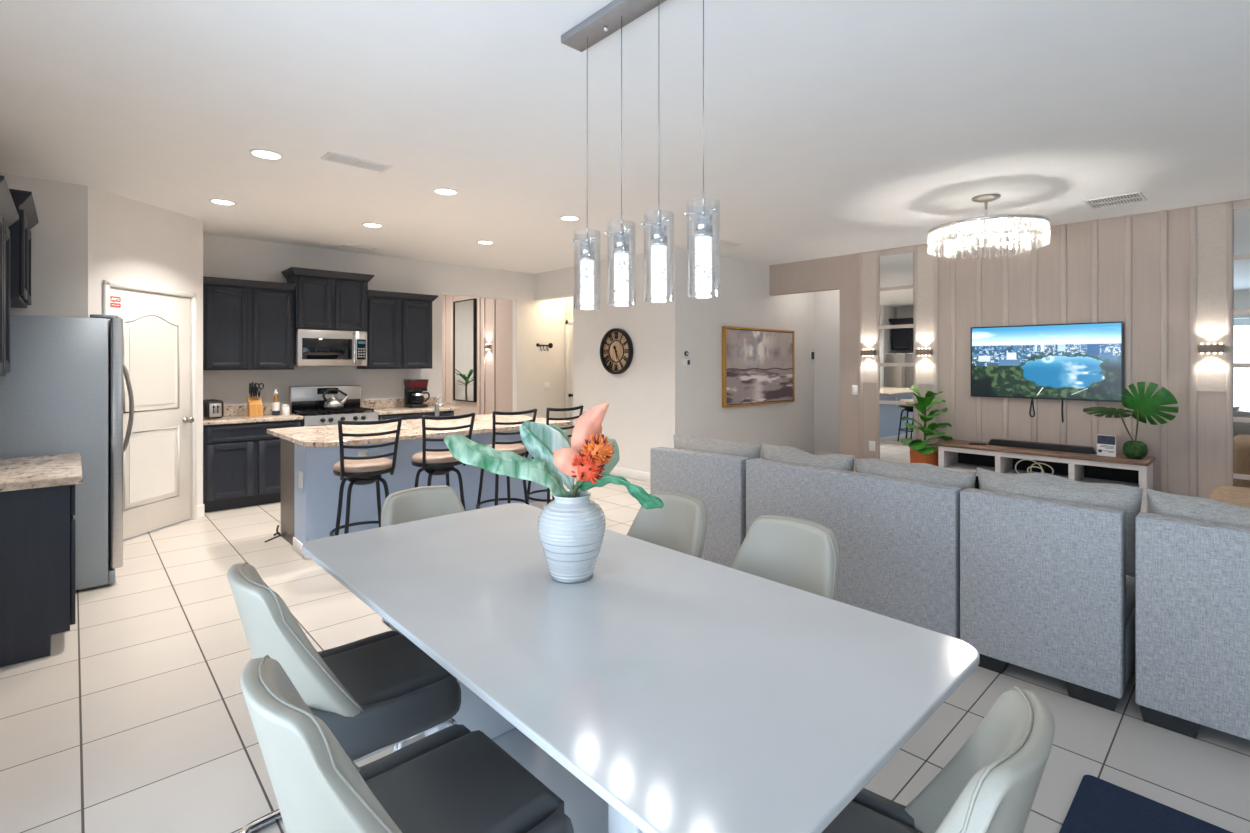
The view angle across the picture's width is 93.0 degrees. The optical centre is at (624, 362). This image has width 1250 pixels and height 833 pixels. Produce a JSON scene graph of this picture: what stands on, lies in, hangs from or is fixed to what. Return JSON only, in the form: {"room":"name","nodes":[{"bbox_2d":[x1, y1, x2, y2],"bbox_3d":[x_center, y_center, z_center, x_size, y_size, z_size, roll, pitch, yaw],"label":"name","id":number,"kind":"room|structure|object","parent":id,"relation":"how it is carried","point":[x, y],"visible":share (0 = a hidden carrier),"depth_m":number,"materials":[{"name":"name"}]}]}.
{"room":"dining room","nodes":[
{"label":"dining room","id":0,"kind":"room"},
{"bbox_2d":[0,173,87,316],"bbox_3d":[-4.370,0.052,4.212,0.824,2.755,0.120,0,0,-43],"label":"wall","id":1,"kind":"structure","parent":0,"point":[59,241],"depth_m":4.34,"materials":[{"name":"paint"}]},
{"bbox_2d":[88,186,202,505],"bbox_3d":[-4.096,0.052,5.267,0.439,2.755,1.624,0,0,-14],"label":"wall","id":2,"kind":"structure","parent":0,"point":[131,241],"depth_m":4.94,"materials":[{"name":"paint"}]},
{"bbox_2d":[103,280,196,539],"bbox_3d":[-3.994,0.397,4.999,0.170,2.066,0.878,0,0,5],"label":"door","id":3,"kind":"structure","parent":2,"relation":"in","point":[160,324],"depth_m":5.04,"materials":[{"name":"white wood"}]},
{"bbox_2d":[203,234,564,426],"bbox_3d":[-2.752,0.052,7.644,4.850,2.755,0.120,0,0,-43],"label":"wall","id":4,"kind":"structure","parent":0,"point":[534,322],"depth_m":7.47,"materials":[{"name":"paint"}]},
{"bbox_2d":[203,276,295,369],"bbox_3d":[-3.939,-0.383,6.190,0.810,0.915,0.380,0,0,-43],"label":"upper cabinet","id":5,"kind":"object","parent":4,"relation":"attached to","point":[248,324],"visible":0.95,"depth_m":6.06,"materials":[{"name":"black wood"}]},
{"bbox_2d":[223,403,287,415],"bbox_3d":[-4.075,0.504,6.315,0.858,0.099,0.021,0,0,-43],"label":"backsplash","id":6,"kind":"structure","parent":4,"relation":"attached to","point":[267,408],"depth_m":6.30,"materials":[{"name":"stone"}]},
{"bbox_2d":[281,267,373,330],"bbox_3d":[-3.350,-0.688,6.705,0.855,0.645,0.430,0,0,-43],"label":"upper cabinet","id":7,"kind":"object","parent":4,"relation":"attached to","point":[323,299],"visible":0.99,"depth_m":6.54,"materials":[{"name":"black wood"}]},
{"bbox_2d":[294,329,366,365],"bbox_3d":[-3.347,-0.161,6.703,0.728,0.398,0.437,0,0,-43],"label":"microwave","id":8,"kind":"object","parent":7,"relation":"attached to","point":[311,347],"visible":0.98,"depth_m":6.55,"materials":[{"name":"silver metal"}]},
{"bbox_2d":[357,290,437,368],"bbox_3d":[-2.778,-0.383,7.272,0.855,0.915,0.380,0,0,-43],"label":"upper cabinet","id":9,"kind":"object","parent":4,"relation":"attached to","point":[399,333],"visible":0.98,"depth_m":7.14,"materials":[{"name":"black wood"}]},
{"bbox_2d":[361,397,436,407],"bbox_3d":[-2.842,0.504,7.463,0.988,0.099,0.021,0,0,-43],"label":"backsplash","id":10,"kind":"structure","parent":4,"relation":"attached to","point":[381,403],"depth_m":7.35,"materials":[{"name":"stone"}]},
{"bbox_2d":[442,294,512,415],"bbox_3d":[-2.754,0.052,10.163,0.120,2.755,3.570,0,0,-43],"label":"wall","id":11,"kind":"structure","parent":0,"point":[503,308],"depth_m":9.41,"materials":[{"name":"paint"}]},
{"bbox_2d":[453,298,476,401],"bbox_3d":[-2.697,-0.200,9.977,0.049,1.700,0.720,0,0,-43],"label":"mirror","id":12,"kind":"object","parent":11,"relation":"attached to","point":[464,311],"visible":1,"depth_m":9.93,"materials":[{"name":"black mirror"}]},
{"bbox_2d":[565,297,572,430],"bbox_3d":[-0.720,0.052,8.778,0.570,2.755,1.230,0,0,-43],"label":"wall","id":13,"kind":"structure","parent":0,"point":[569,300],"depth_m":9.22,"materials":[{"name":"beige paint"}]},
{"bbox_2d":[566,320,572,439],"bbox_3d":[-0.646,0.385,8.874,0.091,2.090,0.870,0,0,-43],"label":"door","id":14,"kind":"structure","parent":13,"relation":"in","point":[569,328],"depth_m":9.15,"materials":[{"name":"white wood"}]},
{"bbox_2d":[534,247,681,472],"bbox_3d":[-0.345,0.052,7.870,0.120,2.755,2.830,0,0,-43],"label":"wall","id":15,"kind":"structure","parent":0,"point":[643,413],"depth_m":7.30,"materials":[{"name":"paint"}]},
{"bbox_2d":[600,328,632,373],"bbox_3d":[-0.115,-0.142,7.490,0.058,0.580,0.580,0,0,-43],"label":"wall clock","id":16,"kind":"object","parent":15,"relation":"attached to","point":[616,346],"visible":1,"depth_m":7.48,"materials":[{"name":"black metal"}]},
{"bbox_2d":[609,467,649,481],"bbox_3d":[-0.076,1.375,7.482,0.014,0.110,1.896,0,0,-43],"label":"baseboard","id":17,"kind":"structure","parent":15,"relation":"attached to","point":[618,471],"depth_m":7.30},
{"bbox_2d":[0,0,1249,273],"bbox_3d":[-0.081,-1.375,5.663,9.200,0.100,14.000,0,0,-43],"label":"ceiling","id":18,"kind":"structure","parent":0,"point":[832,128],"depth_m":3.21,"materials":[{"name":"paint"}]},
{"bbox_2d":[321,151,392,172],"bbox_3d":[-1.767,-1.320,3.916,0.400,0.010,0.170,0,0,-43],"label":"ceiling vent","id":19,"kind":"object","parent":18,"relation":"in","point":[329,156],"visible":1,"depth_m":3.90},
{"bbox_2d":[561,0,719,308],"bbox_3d":[0.066,-0.770,2.135,0.116,1.110,0.835,0,0,-43],"label":"pendant light","id":20,"kind":"object","parent":18,"relation":"hanging from","point":[617,14],"visible":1,"depth_m":2.19,"materials":[{"name":"glass"}]},
{"bbox_2d":[571,38,599,308],"bbox_3d":[-0.144,-0.754,2.362,0.114,1.078,0.115,0,0,-43],"label":"pendant","id":21,"kind":"object","parent":20,"relation":"attached to","point":[587,248],"depth_m":2.35,"materials":[{"name":"grey"}]},
{"bbox_2d":[604,16,635,303],"bbox_3d":[-0.006,-0.754,2.214,0.114,1.078,0.115,0,0,-43],"label":"pendant","id":22,"kind":"object","parent":20,"relation":"attached to","point":[621,252],"depth_m":2.20,"materials":[{"name":"grey"}]},
{"bbox_2d":[641,0,673,300],"bbox_3d":[0.125,-0.754,2.073,0.114,1.078,0.115,0,0,-43],"label":"pendant","id":23,"kind":"object","parent":20,"relation":"attached to","point":[658,232],"depth_m":2.06,"materials":[{"name":"grey"}]},
{"bbox_2d":[684,0,719,296],"bbox_3d":[0.261,-0.754,1.927,0.114,1.078,0.115,0,0,-43],"label":"pendant","id":24,"kind":"object","parent":20,"relation":"attached to","point":[703,222],"depth_m":1.91,"materials":[{"name":"grey"}]},
{"bbox_2d":[928,194,1049,246],"bbox_3d":[2.890,-1.100,4.747,0.836,0.450,0.836,0,0,-43],"label":"crystal chandelier","id":25,"kind":"object","parent":18,"relation":"hanging from","point":[980,229],"visible":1,"depth_m":4.69,"materials":[{"name":"silver metal"}]},
{"bbox_2d":[1082,191,1146,208],"bbox_3d":[3.994,-1.320,4.839,0.360,0.010,0.360,0,0,-43],"label":"ceiling vent","id":26,"kind":"object","parent":18,"relation":"in","point":[1128,198],"visible":1,"depth_m":4.83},
{"bbox_2d":[0,474,1249,832],"bbox_3d":[-0.081,1.480,5.663,9.200,0.100,14.000,0,0,-43],"label":"floor","id":27,"kind":"structure","parent":0,"point":[136,718],"depth_m":2.37,"materials":[{"name":"tile"}]},
{"bbox_2d":[0,484,74,667],"bbox_3d":[-3.272,1.012,3.074,0.620,0.835,0.900,0,0,-43],"label":"base cabinet","id":28,"kind":"object","parent":27,"relation":"on","point":[37,525],"visible":0.89,"depth_m":2.86,"materials":[{"name":"black wood"}]},
{"bbox_2d":[0,453,81,491],"bbox_3d":[-3.248,0.575,3.060,0.653,0.040,1.005,0,0,-43],"label":"countertop","id":29,"kind":"structure","parent":28,"relation":"on","point":[21,473],"depth_m":3.02,"materials":[{"name":"stone"}]},
{"bbox_2d":[0,314,133,589],"bbox_3d":[-3.811,0.552,3.899,0.896,1.715,0.900,0,0,-43],"label":"refrigerator","id":30,"kind":"object","parent":27,"relation":"on","point":[61,392],"visible":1,"depth_m":3.69,"materials":[{"name":"silver metal"}]},
{"bbox_2d":[203,420,302,512],"bbox_3d":[-3.860,1.010,6.094,0.845,0.840,0.620,0,0,-43],"label":"base cabinet","id":31,"kind":"object","parent":27,"relation":"on","point":[242,462],"visible":0.78,"depth_m":5.79,"materials":[{"name":"black wood"}]},
{"bbox_2d":[203,403,302,424],"bbox_3d":[-3.863,0.522,6.087,0.858,0.135,0.644,0,0,-43],"label":"countertop","id":32,"kind":"structure","parent":31,"relation":"on","point":[232,414],"depth_m":6.08,"materials":[{"name":"stone"}]},
{"bbox_2d":[203,399,223,418],"bbox_3d":[-4.080,0.456,5.858,0.285,0.177,0.150,0,0,41],"label":"toaster","id":33,"kind":"object","parent":32,"relation":"on","point":[212,408],"visible":0.88,"depth_m":5.78,"materials":[{"name":"black plastic"}]},
{"bbox_2d":[247,396,262,416],"bbox_3d":[-3.823,0.452,6.128,0.120,0.204,0.110,0,0,-43],"label":"knife block","id":34,"kind":"object","parent":32,"relation":"on","point":[254,406],"visible":1,"depth_m":6.10,"materials":[{"name":"brown wood"}]},
{"bbox_2d":[289,385,377,426],"bbox_3d":[-3.247,0.833,6.616,0.752,1.135,0.661,0,0,-43],"label":"gas range","id":35,"kind":"object","parent":27,"relation":"on","point":[308,402],"visible":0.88,"depth_m":6.62,"materials":[{"name":"silver metal"}]},
{"bbox_2d":[292,411,371,415],"bbox_3d":[-3.240,0.569,6.609,0.748,0.022,0.510,0,0,-43],"label":"cooktop","id":36,"kind":"object","parent":35,"relation":"in","point":[317,413],"depth_m":6.47,"materials":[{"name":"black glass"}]},
{"bbox_2d":[322,388,348,409],"bbox_3d":[-3.262,0.406,6.678,0.236,0.234,0.204,0,0,-7],"label":"kettle","id":37,"kind":"object","parent":35,"relation":"on","point":[333,403],"visible":1,"depth_m":6.62,"materials":[{"name":"silver metal"}]},
{"bbox_2d":[227,562,460,832],"bbox_3d":[-0.858,1.004,1.797,0.576,0.852,0.493,0,0,-43],"label":"dining chair","id":38,"kind":"object","parent":27,"relation":"on","point":[377,693],"visible":0.74,"depth_m":1.66,"materials":[{"name":"leather"}]},
{"bbox_2d":[322,634,456,705],"bbox_3d":[-0.815,0.979,1.837,0.460,0.062,0.372,0,0,-43],"label":"seat cushion","id":39,"kind":"object","parent":38,"relation":"on","point":[390,666],"depth_m":1.85,"materials":[{"name":"grey leather"}]},
{"bbox_2d":[329,417,401,536],"bbox_3d":[-1.796,0.901,4.084,0.427,1.058,0.442,0,0,-32],"label":"bar stool","id":40,"kind":"object","parent":27,"relation":"on","point":[365,470],"visible":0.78,"depth_m":3.97,"materials":[{"name":"black metal"}]},
{"bbox_2d":[240,655,573,832],"bbox_3d":[-0.463,1.004,1.246,0.576,0.852,0.493,0,0,-44],"label":"dining chair","id":41,"kind":"object","parent":27,"relation":"on","point":[454,778],"visible":1,"depth_m":1.23,"materials":[{"name":"leather"}]},
{"bbox_2d":[365,730,563,832],"bbox_3d":[-0.421,0.979,1.286,0.460,0.062,0.372,0,0,-44],"label":"seat cushion","id":42,"kind":"object","parent":41,"relation":"on","point":[464,781],"depth_m":1.32,"materials":[{"name":"grey leather"}]},
{"bbox_2d":[281,430,546,559],"bbox_3d":[-1.801,1.012,5.323,2.162,0.835,0.794,0,0,-43],"label":"kitchen island","id":43,"kind":"object","parent":27,"relation":"on","point":[310,488],"visible":0.42,"depth_m":4.64,"materials":[{"name":"paint"}]},
{"bbox_2d":[267,414,572,446],"bbox_3d":[-1.742,0.573,5.279,2.275,0.038,1.220,0,0,-43],"label":"island countertop","id":44,"kind":"structure","parent":43,"relation":"on","point":[322,435],"depth_m":4.84,"materials":[{"name":"stone"}]},
{"bbox_2d":[378,411,453,419],"bbox_3d":[-2.650,1.010,7.220,0.930,0.840,0.620,0,0,-43],"label":"base cabinet","id":45,"kind":"object","parent":27,"relation":"on","point":[407,416],"visible":0.13,"depth_m":6.96,"materials":[{"name":"black wood"}]},
{"bbox_2d":[361,397,458,414],"bbox_3d":[-2.629,0.522,7.235,0.988,0.135,0.644,0,0,-43],"label":"countertop","id":46,"kind":"structure","parent":45,"relation":"on","point":[382,406],"depth_m":7.23,"materials":[{"name":"stone"}]},
{"bbox_2d":[403,379,429,407],"bbox_3d":[-2.580,0.382,7.370,0.256,0.345,0.239,0,0,-43],"label":"coffee maker","id":47,"kind":"object","parent":46,"relation":"on","point":[414,388],"visible":1,"depth_m":7.30,"materials":[{"name":"black plastic"}]},
{"bbox_2d":[381,485,464,633],"bbox_3d":[-0.775,1.004,2.542,0.493,0.852,0.576,0,0,-43],"label":"dining chair","id":48,"kind":"object","parent":27,"relation":"on","point":[424,502],"visible":0.19,"depth_m":2.69,"materials":[{"name":"leather"}]},
{"bbox_2d":[411,413,474,510],"bbox_3d":[-1.390,0.901,4.434,0.427,1.058,0.442,0,0,-36],"label":"bar stool","id":49,"kind":"object","parent":27,"relation":"on","point":[432,461],"visible":0.56,"depth_m":4.30,"materials":[{"name":"black metal"}]},
{"bbox_2d":[476,409,536,508],"bbox_3d":[-0.987,0.901,4.810,0.442,1.058,0.427,0,0,45],"label":"bar stool","id":50,"kind":"object","parent":27,"relation":"on","point":[521,450],"visible":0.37,"depth_m":4.72,"materials":[{"name":"black metal"}]},
{"bbox_2d":[527,405,583,503],"bbox_3d":[-0.638,0.901,5.162,0.442,1.058,0.427,0,0,41],"label":"bar stool","id":51,"kind":"object","parent":27,"relation":"on","point":[547,490],"visible":0.16,"depth_m":5.01,"materials":[{"name":"black metal"}]},
{"bbox_2d":[302,503,979,832],"bbox_3d":[-0.186,1.055,1.829,0.980,0.750,2.040,0,0,-43],"label":"dining table","id":52,"kind":"object","parent":27,"relation":"on","point":[664,690],"visible":0.92,"depth_m":1.36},
{"bbox_2d":[538,490,605,583],"bbox_3d":[-0.169,0.548,1.889,0.216,0.263,0.216,0,0,-1],"label":"ceramic vase","id":53,"kind":"object","parent":52,"relation":"on","point":[571,530],"visible":0.93,"depth_m":1.82,"materials":[{"name":"grey ceramic"}]},
{"bbox_2d":[444,435,568,497],"bbox_3d":[-0.366,0.377,1.862,0.392,0.306,0.072,0,0,-9],"label":"leaf spray","id":54,"kind":"object","parent":53,"relation":"in","point":[465,450],"visible":0.84,"depth_m":1.85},
{"bbox_2d":[520,421,573,497],"bbox_3d":[-0.255,0.358,1.926,0.178,0.344,0.087,0,0,-16],"label":"leaf spray","id":55,"kind":"object","parent":53,"relation":"in","point":[540,440],"visible":0.84,"depth_m":1.91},
{"bbox_2d":[553,403,613,497],"bbox_3d":[-0.123,0.329,1.867,0.167,0.402,0.147,0,0,-43],"label":"flower","id":56,"kind":"object","parent":53,"relation":"in","point":[589,449],"visible":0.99,"depth_m":1.85,"materials":[{"name":"pink plant"}]},
{"bbox_2d":[577,436,619,496],"bbox_3d":[-0.099,0.385,1.953,0.164,0.292,0.063,0,0,-20],"label":"leaf spray","id":57,"kind":"object","parent":53,"relation":"in","point":[609,466],"visible":0.11,"depth_m":1.96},
{"bbox_2d":[577,472,663,508],"bbox_3d":[-0.023,0.436,1.859,0.293,0.188,0.056,0,0,10],"label":"leaf spray","id":58,"kind":"object","parent":53,"relation":"in","point":[647,501],"visible":0.91,"depth_m":1.86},
{"bbox_2d":[627,492,706,558],"bbox_3d":[0.049,1.004,2.417,0.576,0.852,0.493,0,0,-43],"label":"dining chair","id":59,"kind":"object","parent":27,"relation":"on","point":[680,525],"visible":0.26,"depth_m":2.55,"materials":[{"name":"leather"}]},
{"bbox_2d":[650,447,749,567],"bbox_3d":[0.780,1.022,4.369,0.743,0.815,0.970,0,0,42],"label":"module","id":60,"kind":"object","parent":27,"relation":"on","point":[717,480],"visible":0.32,"depth_m":3.90,"materials":[{"name":"grey fabric"}]},
{"bbox_2d":[673,435,760,458],"bbox_3d":[0.642,0.732,4.191,0.720,0.416,0.257,0,0,42],"label":"cushion","id":61,"kind":"object","parent":60,"relation":"on","point":[700,443],"visible":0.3,"depth_m":4.10,"materials":[{"name":"grey fabric"}]},
{"bbox_2d":[731,515,839,600],"bbox_3d":[0.445,1.004,2.006,0.576,0.852,0.493,0,0,-43],"label":"dining chair","id":62,"kind":"object","parent":27,"relation":"on","point":[802,554],"visible":0.3,"depth_m":2.14,"materials":[{"name":"leather"}]},
{"bbox_2d":[746,458,962,638],"bbox_3d":[1.531,1.022,3.634,0.970,0.815,1.220,0,0,-43],"label":"module","id":63,"kind":"object","parent":27,"relation":"on","point":[898,539],"visible":0.6,"depth_m":3.12,"materials":[{"name":"grey fabric"}]},
{"bbox_2d":[761,443,853,471],"bbox_3d":[1.138,0.738,3.711,0.260,0.417,0.630,0,0,-43],"label":"cushion","id":64,"kind":"object","parent":63,"relation":"on","point":[788,454],"visible":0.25,"depth_m":3.64,"materials":[{"name":"grey fabric"}]},
{"bbox_2d":[854,458,975,489],"bbox_3d":[1.571,0.747,3.242,0.257,0.412,0.635,0,0,-43],"label":"cushion","id":65,"kind":"object","parent":63,"relation":"on","point":[924,472],"visible":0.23,"depth_m":3.15,"materials":[{"name":"grey fabric"}]},
{"bbox_2d":[901,385,952,465],"bbox_3d":[3.212,0.839,6.297,0.525,1.182,0.439,0,0,14],"label":"fig","id":66,"kind":"object","parent":27,"relation":"on","point":[919,453],"visible":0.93,"depth_m":6.26,"materials":[{"name":"plant"}]},
{"bbox_2d":[910,448,937,465],"bbox_3d":[3.213,1.180,6.352,0.296,0.500,0.296,0,0,-43],"label":"planter","id":67,"kind":"object","parent":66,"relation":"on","point":[915,457],"depth_m":6.23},
{"bbox_2d":[822,686,1054,832],"bbox_3d":[0.451,1.004,1.113,0.576,0.852,0.493,0,0,40],"label":"dining chair","id":68,"kind":"object","parent":27,"relation":"on","point":[990,785],"visible":0.8,"depth_m":1.01,"materials":[{"name":"leather"}]},
{"bbox_2d":[822,801,922,832],"bbox_3d":[0.407,0.979,1.150,0.460,0.062,0.372,0,0,40],"label":"seat cushion","id":69,"kind":"object","parent":68,"relation":"on","point":[858,816],"depth_m":1.23,"materials":[{"name":"grey leather"}]},
{"bbox_2d":[937,439,1154,512],"bbox_3d":[3.917,1.127,5.636,0.445,0.605,1.636,0,0,-43],"label":"media console","id":70,"kind":"object","parent":27,"relation":"on","point":[963,456],"visible":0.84,"depth_m":5.52,"materials":[{"name":"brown wood"}]},
{"bbox_2d":[944,463,1138,486],"bbox_3d":[3.922,1.093,5.641,0.430,0.043,1.512,0,0,-43],"label":"shelf","id":71,"kind":"object","parent":70,"relation":"attached to","point":[957,467],"depth_m":5.77,"materials":[{"name":"white wood"}]},
{"bbox_2d":[988,439,1096,453],"bbox_3d":[3.963,0.795,5.671,0.090,0.057,0.855,0,0,-43],"label":"soundbar","id":72,"kind":"object","parent":70,"relation":"on","point":[999,442],"visible":1,"depth_m":5.62,"materials":[{"name":"black plastic"}]},
{"bbox_2d":[1097,434,1115,456],"bbox_3d":[4.255,0.732,5.237,0.054,0.185,0.132,0,0,-37],"label":"card stand","id":73,"kind":"object","parent":70,"relation":"on","point":[1106,444],"visible":1,"depth_m":5.22,"materials":[{"name":"white paper"}]},
{"bbox_2d":[1083,382,1178,458],"bbox_3d":[4.315,0.491,5.079,0.339,0.666,0.629,0,0,-43],"label":"monstera","id":74,"kind":"object","parent":70,"relation":"on","point":[1143,405],"visible":1,"depth_m":5.04,"materials":[{"name":"green plant"}]},
{"bbox_2d":[1122,441,1147,458],"bbox_3d":[4.396,0.751,5.111,0.170,0.145,0.170,0,0,-43],"label":"pot","id":75,"kind":"object","parent":70,"relation":"on","point":[1132,449],"depth_m":5.06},
{"bbox_2d":[960,488,1134,710],"bbox_3d":[2.163,1.022,2.955,0.970,0.815,0.601,0,0,-43],"label":"module","id":76,"kind":"object","parent":27,"relation":"on","point":[1046,588],"visible":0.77,"depth_m":2.59,"materials":[{"name":"grey fabric"}]},
{"bbox_2d":[977,467,1143,576],"bbox_3d":[2.009,0.727,2.776,0.261,0.415,0.635,0,0,-43],"label":"cushion","id":77,"kind":"object","parent":76,"relation":"on","point":[1041,485],"visible":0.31,"depth_m":2.65,"materials":[{"name":"grey fabric"}]},
{"bbox_2d":[1126,575,1134,619],"bbox_3d":[2.209,1.044,2.998,0.845,0.168,0.593,0,0,-43],"label":"seat cushion","id":78,"kind":"object","parent":76,"relation":"on","point":[1130,581],"depth_m":2.62,"materials":[{"name":"grey fabric"}]},
{"bbox_2d":[1059,775,1232,832],"bbox_3d":[1.612,1.423,1.411,0.842,0.013,0.968,0,0,-43],"label":"door mat","id":79,"kind":"object","parent":27,"relation":"on","point":[1098,805],"visible":1,"depth_m":1.85,"materials":[{"name":"fabric"}]},
{"bbox_2d":[1135,512,1249,739],"bbox_3d":[2.717,1.022,2.360,0.970,0.815,0.940,0,0,-43],"label":"module","id":80,"kind":"object","parent":27,"relation":"on","point":[1192,576],"visible":1,"depth_m":2.25,"materials":[{"name":"grey fabric"}]},
{"bbox_2d":[1146,488,1249,526],"bbox_3d":[2.469,0.738,2.281,0.252,0.414,0.695,0,0,-43],"label":"cushion","id":81,"kind":"object","parent":80,"relation":"on","point":[1191,507],"visible":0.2,"depth_m":2.37,"materials":[{"name":"grey fabric"}]},
{"bbox_2d":[1209,486,1249,507],"bbox_3d":[3.854,1.095,3.199,1.020,0.670,1.030,0,0,-43],"label":"armchair","id":82,"kind":"object","parent":27,"relation":"on","point":[1240,496],"visible":0.2,"depth_m":3.42,"materials":[{"name":"fabric"}]},
{"bbox_2d":[682,248,813,458],"bbox_3d":[1.709,0.052,7.931,2.970,2.755,0.120,0,0,-43],"label":"wall","id":83,"kind":"structure","parent":0,"point":[745,300],"depth_m":7.59,"materials":[{"name":"paint"}]},
{"bbox_2d":[722,326,794,407],"bbox_3d":[1.805,0.054,7.897,1.595,1.008,0.059,0,0,-43],"label":"framed painting","id":84,"kind":"object","parent":83,"relation":"attached to","point":[758,365],"visible":1,"depth_m":7.80,"materials":[{"name":"paint"}]},
{"bbox_2d":[814,290,839,453],"bbox_3d":[3.276,0.052,8.515,0.120,2.755,1.400,0,0,-43],"label":"wall","id":85,"kind":"structure","parent":0,"point":[826,303],"depth_m":8.75,"materials":[{"name":"paint"}]},
{"bbox_2d":[770,199,1249,498],"bbox_3d":[4.463,0.052,5.508,0.120,2.755,7.180,0,0,-43],"label":"wall","id":86,"kind":"structure","parent":0,"point":[840,273],"depth_m":5.75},
{"bbox_2d":[858,252,861,458],"bbox_3d":[2.838,0.052,7.152,0.018,2.755,0.046,0,0,-43],"label":"trim","id":87,"kind":"structure","parent":86,"relation":"attached to","point":[859,254],"depth_m":7.15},
{"bbox_2d":[862,252,875,382],"bbox_3d":[2.917,-0.535,7.075,0.008,1.550,0.174,0,0,-43],"label":"trim","id":88,"kind":"structure","parent":86,"relation":"attached to","point":[868,259],"depth_m":7.07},
{"bbox_2d":[876,250,879,458],"bbox_3d":[2.985,0.052,6.995,0.018,2.755,0.036,0,0,-43],"label":"trim","id":89,"kind":"structure","parent":86,"relation":"attached to","point":[877,251],"depth_m":6.99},
{"bbox_2d":[879,246,913,462],"bbox_3d":[3.129,0.037,6.838,0.019,2.705,0.385,0,0,-43],"label":"wall mirror","id":90,"kind":"object","parent":86,"relation":"attached to","point":[896,289],"visible":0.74,"depth_m":6.83,"materials":[{"name":"clear glass"}]},
{"bbox_2d":[914,245,916,439],"bbox_3d":[3.275,0.052,6.684,0.018,2.755,0.036,0,0,-43],"label":"trim","id":91,"kind":"structure","parent":86,"relation":"attached to","point":[915,246],"depth_m":6.67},
{"bbox_2d":[917,244,932,383],"bbox_3d":[3.350,-0.535,6.610,0.008,1.550,0.174,0,0,-43],"label":"trim","id":92,"kind":"structure","parent":86,"relation":"attached to","point":[924,252],"depth_m":6.61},
{"bbox_2d":[933,242,937,448],"bbox_3d":[3.421,0.052,6.526,0.018,2.755,0.046,0,0,-43],"label":"trim","id":93,"kind":"structure","parent":86,"relation":"attached to","point":[935,244],"depth_m":6.52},
{"bbox_2d":[951,240,955,439],"bbox_3d":[3.540,0.052,6.398,0.018,2.755,0.046,0,0,-43],"label":"trim","id":94,"kind":"structure","parent":86,"relation":"attached to","point":[953,242],"depth_m":6.39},
{"bbox_2d":[976,236,981,441],"bbox_3d":[3.709,0.052,6.216,0.018,2.755,0.046,0,0,-43],"label":"trim","id":95,"kind":"structure","parent":86,"relation":"attached to","point":[978,241],"depth_m":6.21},
{"bbox_2d":[1003,232,1007,439],"bbox_3d":[3.874,0.052,6.039,0.018,2.755,0.046,0,0,-43],"label":"trim","id":96,"kind":"structure","parent":86,"relation":"attached to","point":[1005,239],"depth_m":6.03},
{"bbox_2d":[1031,230,1036,441],"bbox_3d":[4.043,0.052,5.859,0.018,2.755,0.046,0,0,-43],"label":"trim","id":97,"kind":"structure","parent":86,"relation":"attached to","point":[1033,233],"depth_m":5.85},
{"bbox_2d":[971,321,1123,401],"bbox_3d":[4.072,-0.007,5.796,0.058,0.725,1.235,0,0,-43],"label":"television","id":98,"kind":"object","parent":86,"relation":"attached to","point":[1071,361],"visible":1,"depth_m":5.73,"materials":[{"name":"black plastic"}]},
{"bbox_2d":[1061,224,1066,444],"bbox_3d":[4.204,0.052,5.685,0.018,2.755,0.046,0,0,-43],"label":"trim","id":99,"kind":"structure","parent":86,"relation":"attached to","point":[1063,226],"depth_m":5.67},
{"bbox_2d":[1091,220,1097,451],"bbox_3d":[4.365,0.052,5.513,0.018,2.755,0.046,0,0,-43],"label":"trim","id":100,"kind":"structure","parent":86,"relation":"attached to","point":[1094,223],"depth_m":5.51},
{"bbox_2d":[1125,215,1130,441],"bbox_3d":[4.527,0.052,5.338,0.018,2.755,0.046,0,0,-43],"label":"trim","id":101,"kind":"structure","parent":86,"relation":"attached to","point":[1127,217],"depth_m":5.33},
{"bbox_2d":[1160,210,1167,492],"bbox_3d":[4.691,0.052,5.163,0.018,2.755,0.046,0,0,-43],"label":"trim","id":102,"kind":"structure","parent":86,"relation":"attached to","point":[1164,213],"depth_m":5.15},
{"bbox_2d":[1189,206,1196,496],"bbox_3d":[4.817,0.052,5.027,0.018,2.755,0.046,0,0,-43],"label":"trim","id":103,"kind":"structure","parent":86,"relation":"attached to","point":[1193,209],"depth_m":5.02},
{"bbox_2d":[1197,203,1226,391],"bbox_3d":[4.896,-0.535,4.949,0.008,1.550,0.176,0,0,-43],"label":"trim","id":104,"kind":"structure","parent":86,"relation":"attached to","point":[1211,220],"depth_m":4.95,"materials":[{"name":"paint"}]},
{"bbox_2d":[1227,201,1232,485],"bbox_3d":[4.965,0.052,4.868,0.018,2.755,0.036,0,0,-43],"label":"trim","id":105,"kind":"structure","parent":86,"relation":"attached to","point":[1229,203],"depth_m":4.86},
{"bbox_2d":[1233,200,1249,487],"bbox_3d":[5.113,0.037,4.706,0.019,2.705,0.400,0,0,-43],"label":"wall mirror","id":106,"kind":"object","parent":86,"relation":"attached to","point":[1241,209],"visible":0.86,"depth_m":4.82,"materials":[{"name":"clear glass"}]},
{"bbox_3d":[-1.656,0.052,0.781,0.120,2.755,8.600,0,0,-43],"label":"wall","id":107,"kind":"structure","parent":0,"visible":0},
{"bbox_2d":[0,175,18,376],"bbox_3d":[-3.337,-0.390,2.963,0.385,0.930,1.035,0,0,-43],"label":"upper cabinet","id":108,"kind":"object","parent":107,"relation":"attached to","point":[9,215],"visible":1,"depth_m":3.15,"materials":[{"name":"black wood"}]},
{"bbox_2d":[8,189,38,307],"bbox_3d":[-4.046,-0.703,3.762,0.435,0.635,1.010,0,0,-43],"label":"upper cabinet","id":109,"kind":"object","parent":107,"relation":"attached to","point":[20,233],"visible":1,"depth_m":3.57,"materials":[{"name":"black wood"}]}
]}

